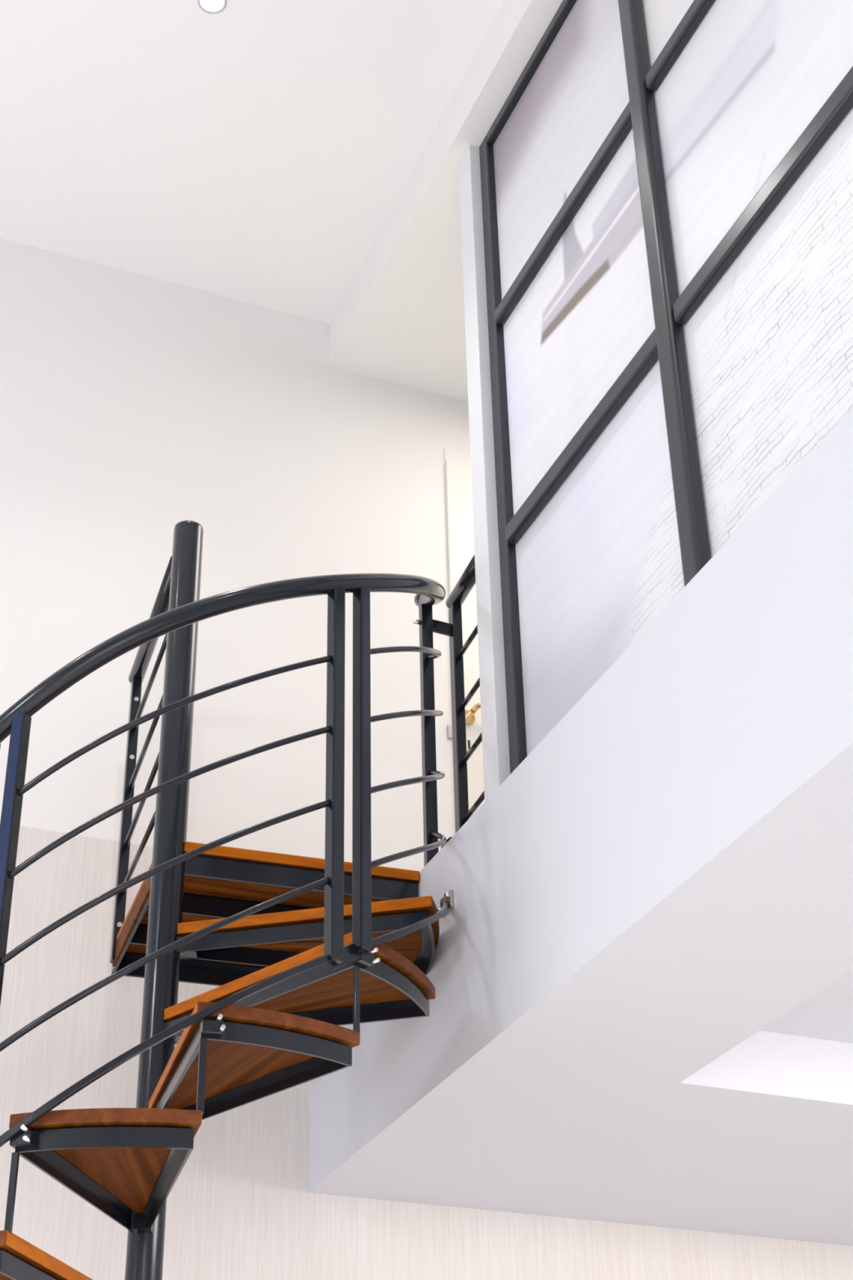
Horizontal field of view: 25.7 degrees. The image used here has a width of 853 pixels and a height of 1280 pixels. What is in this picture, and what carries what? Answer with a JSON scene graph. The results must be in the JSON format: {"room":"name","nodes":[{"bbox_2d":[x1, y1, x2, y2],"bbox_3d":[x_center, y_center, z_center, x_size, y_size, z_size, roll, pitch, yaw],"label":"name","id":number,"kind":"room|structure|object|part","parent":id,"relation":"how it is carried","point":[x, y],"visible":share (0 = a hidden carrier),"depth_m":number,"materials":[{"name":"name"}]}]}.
{"room":"loft living room","nodes":[
{"label":"loft living room","id":0,"kind":"room"},
{"bbox_2d":[0,0,503,324],"bbox_3d":[-0.896,-3.292,3.018,4.132,0.100,7.282,12,-35,-19],"label":"ceiling","id":1,"kind":"structure","parent":0,"point":[255,152],"depth_m":5.66,"materials":[{"name":"white paint"}]},
{"bbox_2d":[197,0,226,13],"bbox_3d":[-0.604,-1.798,5.268,0.081,0.006,0.081,12,-35,-19],"label":"recessed light","id":2,"kind":"object","parent":1,"relation":"in","point":[212,6],"visible":1,"depth_m":5.28,"materials":[{"name":"grey"}]},
{"bbox_2d":[0,237,852,1279],"bbox_3d":[-0.681,1.204,4.822,7.200,5.541,0.120,12,-35,-19],"label":"wall","id":3,"kind":"structure","parent":0,"point":[134,406],"depth_m":5.48,"materials":[{"name":"white paint"}]},
{"bbox_2d":[444,447,484,814],"bbox_3d":[0.442,0.247,5.874,0.792,1.997,0.073,12,-35,-19],"label":"door","id":4,"kind":"structure","parent":3,"relation":"in","point":[460,539],"depth_m":6.04,"materials":[{"name":"white paint"}]},
{"bbox_3d":[0.073,0.281,5.713,0.018,0.047,0.006,12,-35,-19],"label":"strike plate","id":5,"kind":"part","parent":4,"relation":"part of","materials":[{"name":"grey metal"}]},
{"bbox_3d":[0.437,0.266,5.904,0.774,1.997,0.005,12,-35,-19],"label":"casing","id":6,"kind":"part","parent":4,"relation":"part of","materials":[{"name":"white paint"}]},
{"bbox_3d":[0.181,0.228,5.750,0.145,0.061,0.061,12,-35,-19],"label":"handle","id":7,"kind":"part","parent":4,"relation":"part of","materials":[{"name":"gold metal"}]},
{"bbox_2d":[328,0,563,401],"bbox_3d":[2.542,-2.504,4.202,3.308,0.288,7.282,12,-35,-19],"label":"ceiling","id":8,"kind":"structure","parent":0,"point":[401,319],"depth_m":5.92,"materials":[{"name":"white paint"}]},
{"bbox_2d":[458,144,510,801],"bbox_3d":[0.187,-0.483,4.939,0.120,2.230,0.082,12,-35,-19],"label":"wall","id":9,"kind":"structure","parent":0,"point":[494,714],"depth_m":4.84,"materials":[{"name":"white paint"}]},
{"bbox_2d":[308,406,852,1245],"bbox_3d":[2.524,-0.285,2.749,3.220,0.554,7.042,12,-35,-19],"label":"floor","id":10,"kind":"structure","parent":0,"point":[641,972],"depth_m":3.81,"materials":[{"name":"white paint"}]},
{"bbox_2d":[412,555,484,832],"bbox_3d":[0.074,0.172,4.665,0.145,0.835,0.238,12,-35,-19],"label":"railing","id":11,"kind":"object","parent":10,"relation":"on","point":[467,580],"visible":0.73,"depth_m":4.79,"materials":[{"name":"black metal"}]},
{"bbox_3d":[0.083,0.248,4.749,0.026,0.797,0.036,9,-34,-16],"label":"railing post","id":12,"kind":"part","parent":11,"relation":"part of","materials":[{"name":"black metal"}]},
{"bbox_3d":[0.108,-0.155,4.891,0.041,0.042,0.230,9,-34,-16],"label":"handrail","id":13,"kind":"part","parent":11,"relation":"part of","materials":[{"name":"black metal"}]},
{"bbox_3d":[0.743,1.775,0.529,7.200,0.100,7.042,12,-35,-19],"label":"floor","id":14,"kind":"structure","parent":0,"visible":0},
{"bbox_2d":[0,520,453,1279],"bbox_3d":[-0.562,1.405,3.736,1.332,4.028,1.293,12,-35,-19],"label":"spiral staircase","id":15,"kind":"structure","parent":14,"relation":"on","point":[297,949],"depth_m":3.90,"materials":[{"name":"black metal"}]},
{"bbox_3d":[-0.696,1.218,3.502,0.246,0.004,0.550,-28,-41,35],"label":"underside panel","id":16,"kind":"part","parent":15,"relation":"part of","materials":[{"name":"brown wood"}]},
{"bbox_3d":[-0.821,0.544,3.592,0.039,0.925,0.039,12,-35,-19],"label":"railing post","id":17,"kind":"part","parent":15,"relation":"part of","materials":[{"name":"black metal"}]},
{"bbox_3d":[-0.738,1.246,3.521,0.320,0.042,0.580,-19,-37,25],"label":"tread frame","id":18,"kind":"part","parent":15,"relation":"part of","materials":[{"name":"black metal"}]},
{"bbox_3d":[-0.579,1.044,3.596,0.320,0.042,0.580,-1,-33,-1],"label":"tread frame","id":19,"kind":"part","parent":15,"relation":"part of","materials":[{"name":"black metal"}]},
{"bbox_3d":[-0.527,1.030,3.600,0.246,0.004,0.550,-8,-33,10],"label":"underside panel","id":20,"kind":"part","parent":15,"relation":"part of","materials":[{"name":"brown wood"}]},
{"bbox_3d":[-0.796,0.461,4.965,0.026,0.842,0.030,9,-34,-16],"label":"railing post","id":21,"kind":"part","parent":15,"relation":"part of","materials":[{"name":"black metal"}]},
{"bbox_3d":[-0.708,0.663,4.551,0.010,0.064,0.546,9,-34,-16],"label":"landing plate","id":22,"kind":"part","parent":15,"relation":"part of","materials":[{"name":"brown wood"}]},
{"bbox_3d":[-0.723,-0.048,5.002,0.040,0.075,0.557,9,-34,-16],"label":"landing handrail","id":23,"kind":"part","parent":15,"relation":"part of","materials":[{"name":"black metal"}]},
{"bbox_3d":[-0.490,0.756,3.467,0.672,0.456,0.104,4,-33,-8],"label":"rail","id":24,"kind":"part","parent":15,"relation":"part of","materials":[{"name":"black metal"}]},
{"bbox_3d":[-0.552,0.175,4.213,1.315,1.296,0.774,4,-33,-9],"label":"handrail","id":25,"kind":"part","parent":15,"relation":"part of","materials":[{"name":"black metal"}]},
{"bbox_3d":[-0.372,0.891,3.774,0.246,0.004,0.550,9,-34,-16],"label":"underside panel","id":26,"kind":"part","parent":15,"relation":"part of","materials":[{"name":"brown wood"}]},
{"bbox_3d":[-0.419,0.890,3.748,0.320,0.042,0.580,17,-37,-26],"label":"tread frame","id":27,"kind":"part","parent":15,"relation":"part of","materials":[{"name":"black metal"}]},
{"bbox_3d":[-0.431,0.714,4.620,0.611,0.051,0.676,12,-35,-19],"label":"landing frame","id":28,"kind":"part","parent":15,"relation":"part of","materials":[{"name":"black metal"}]},
{"bbox_3d":[-0.306,0.778,3.964,0.580,0.042,0.320,-17,-36,23],"label":"tread frame","id":29,"kind":"part","parent":15,"relation":"part of","materials":[{"name":"black metal"}]},
{"bbox_3d":[-0.273,0.691,4.215,0.580,0.042,0.317,0,-33,-3],"label":"tread frame","id":30,"kind":"part","parent":15,"relation":"part of","materials":[{"name":"black metal"}]},
{"bbox_3d":[-0.271,0.709,4.267,0.550,0.004,0.246,-6,-33,7],"label":"underside panel","id":31,"kind":"part","parent":15,"relation":"part of","materials":[{"name":"brown wood"}]},
{"bbox_3d":[-0.278,0.791,4.008,0.550,0.004,0.246,-25,-40,33],"label":"underside panel","id":32,"kind":"part","parent":15,"relation":"part of","materials":[{"name":"brown wood"}]},
{"bbox_3d":[-0.190,0.258,3.893,0.030,0.883,0.030,23,-40,-33],"label":"railing post","id":33,"kind":"part","parent":15,"relation":"part of","materials":[{"name":"black metal"}]},
{"bbox_3d":[-0.164,0.625,3.698,0.097,0.077,0.012,26,-41,-35],"label":"joint plate","id":34,"kind":"part","parent":15,"relation":"part of","materials":[{"name":"black metal"}]},
{"bbox_3d":[-0.137,0.250,3.957,0.030,0.874,0.030,-28,-41,35],"label":"railing post","id":35,"kind":"part","parent":15,"relation":"part of","materials":[{"name":"black metal"}]},
{"bbox_3d":[-0.024,0.603,3.981,0.059,0.314,0.495,-13,-34,18],"label":"rail","id":36,"kind":"part","parent":15,"relation":"part of","materials":[{"name":"black metal"}]},
{"bbox_3d":[0.005,0.233,4.713,0.030,0.787,0.026,9,-34,-16],"label":"railing post","id":37,"kind":"part","parent":15,"relation":"part of","materials":[{"name":"black metal"}]},
{"bbox_3d":[1.376,-2.001,2.607,0.050,2.230,5.970,12,-35,-19],"label":"wall partition","id":38,"kind":"structure","parent":0,"visible":0},
{"bbox_2d":[479,0,852,773],"bbox_3d":[1.076,-1.684,3.092,0.051,2.230,4.670,12,-35,-19],"label":"window","id":39,"kind":"structure","parent":38,"relation":"in","point":[665,344],"depth_m":4.32,"materials":[{"name":"grey paint"}]}
]}

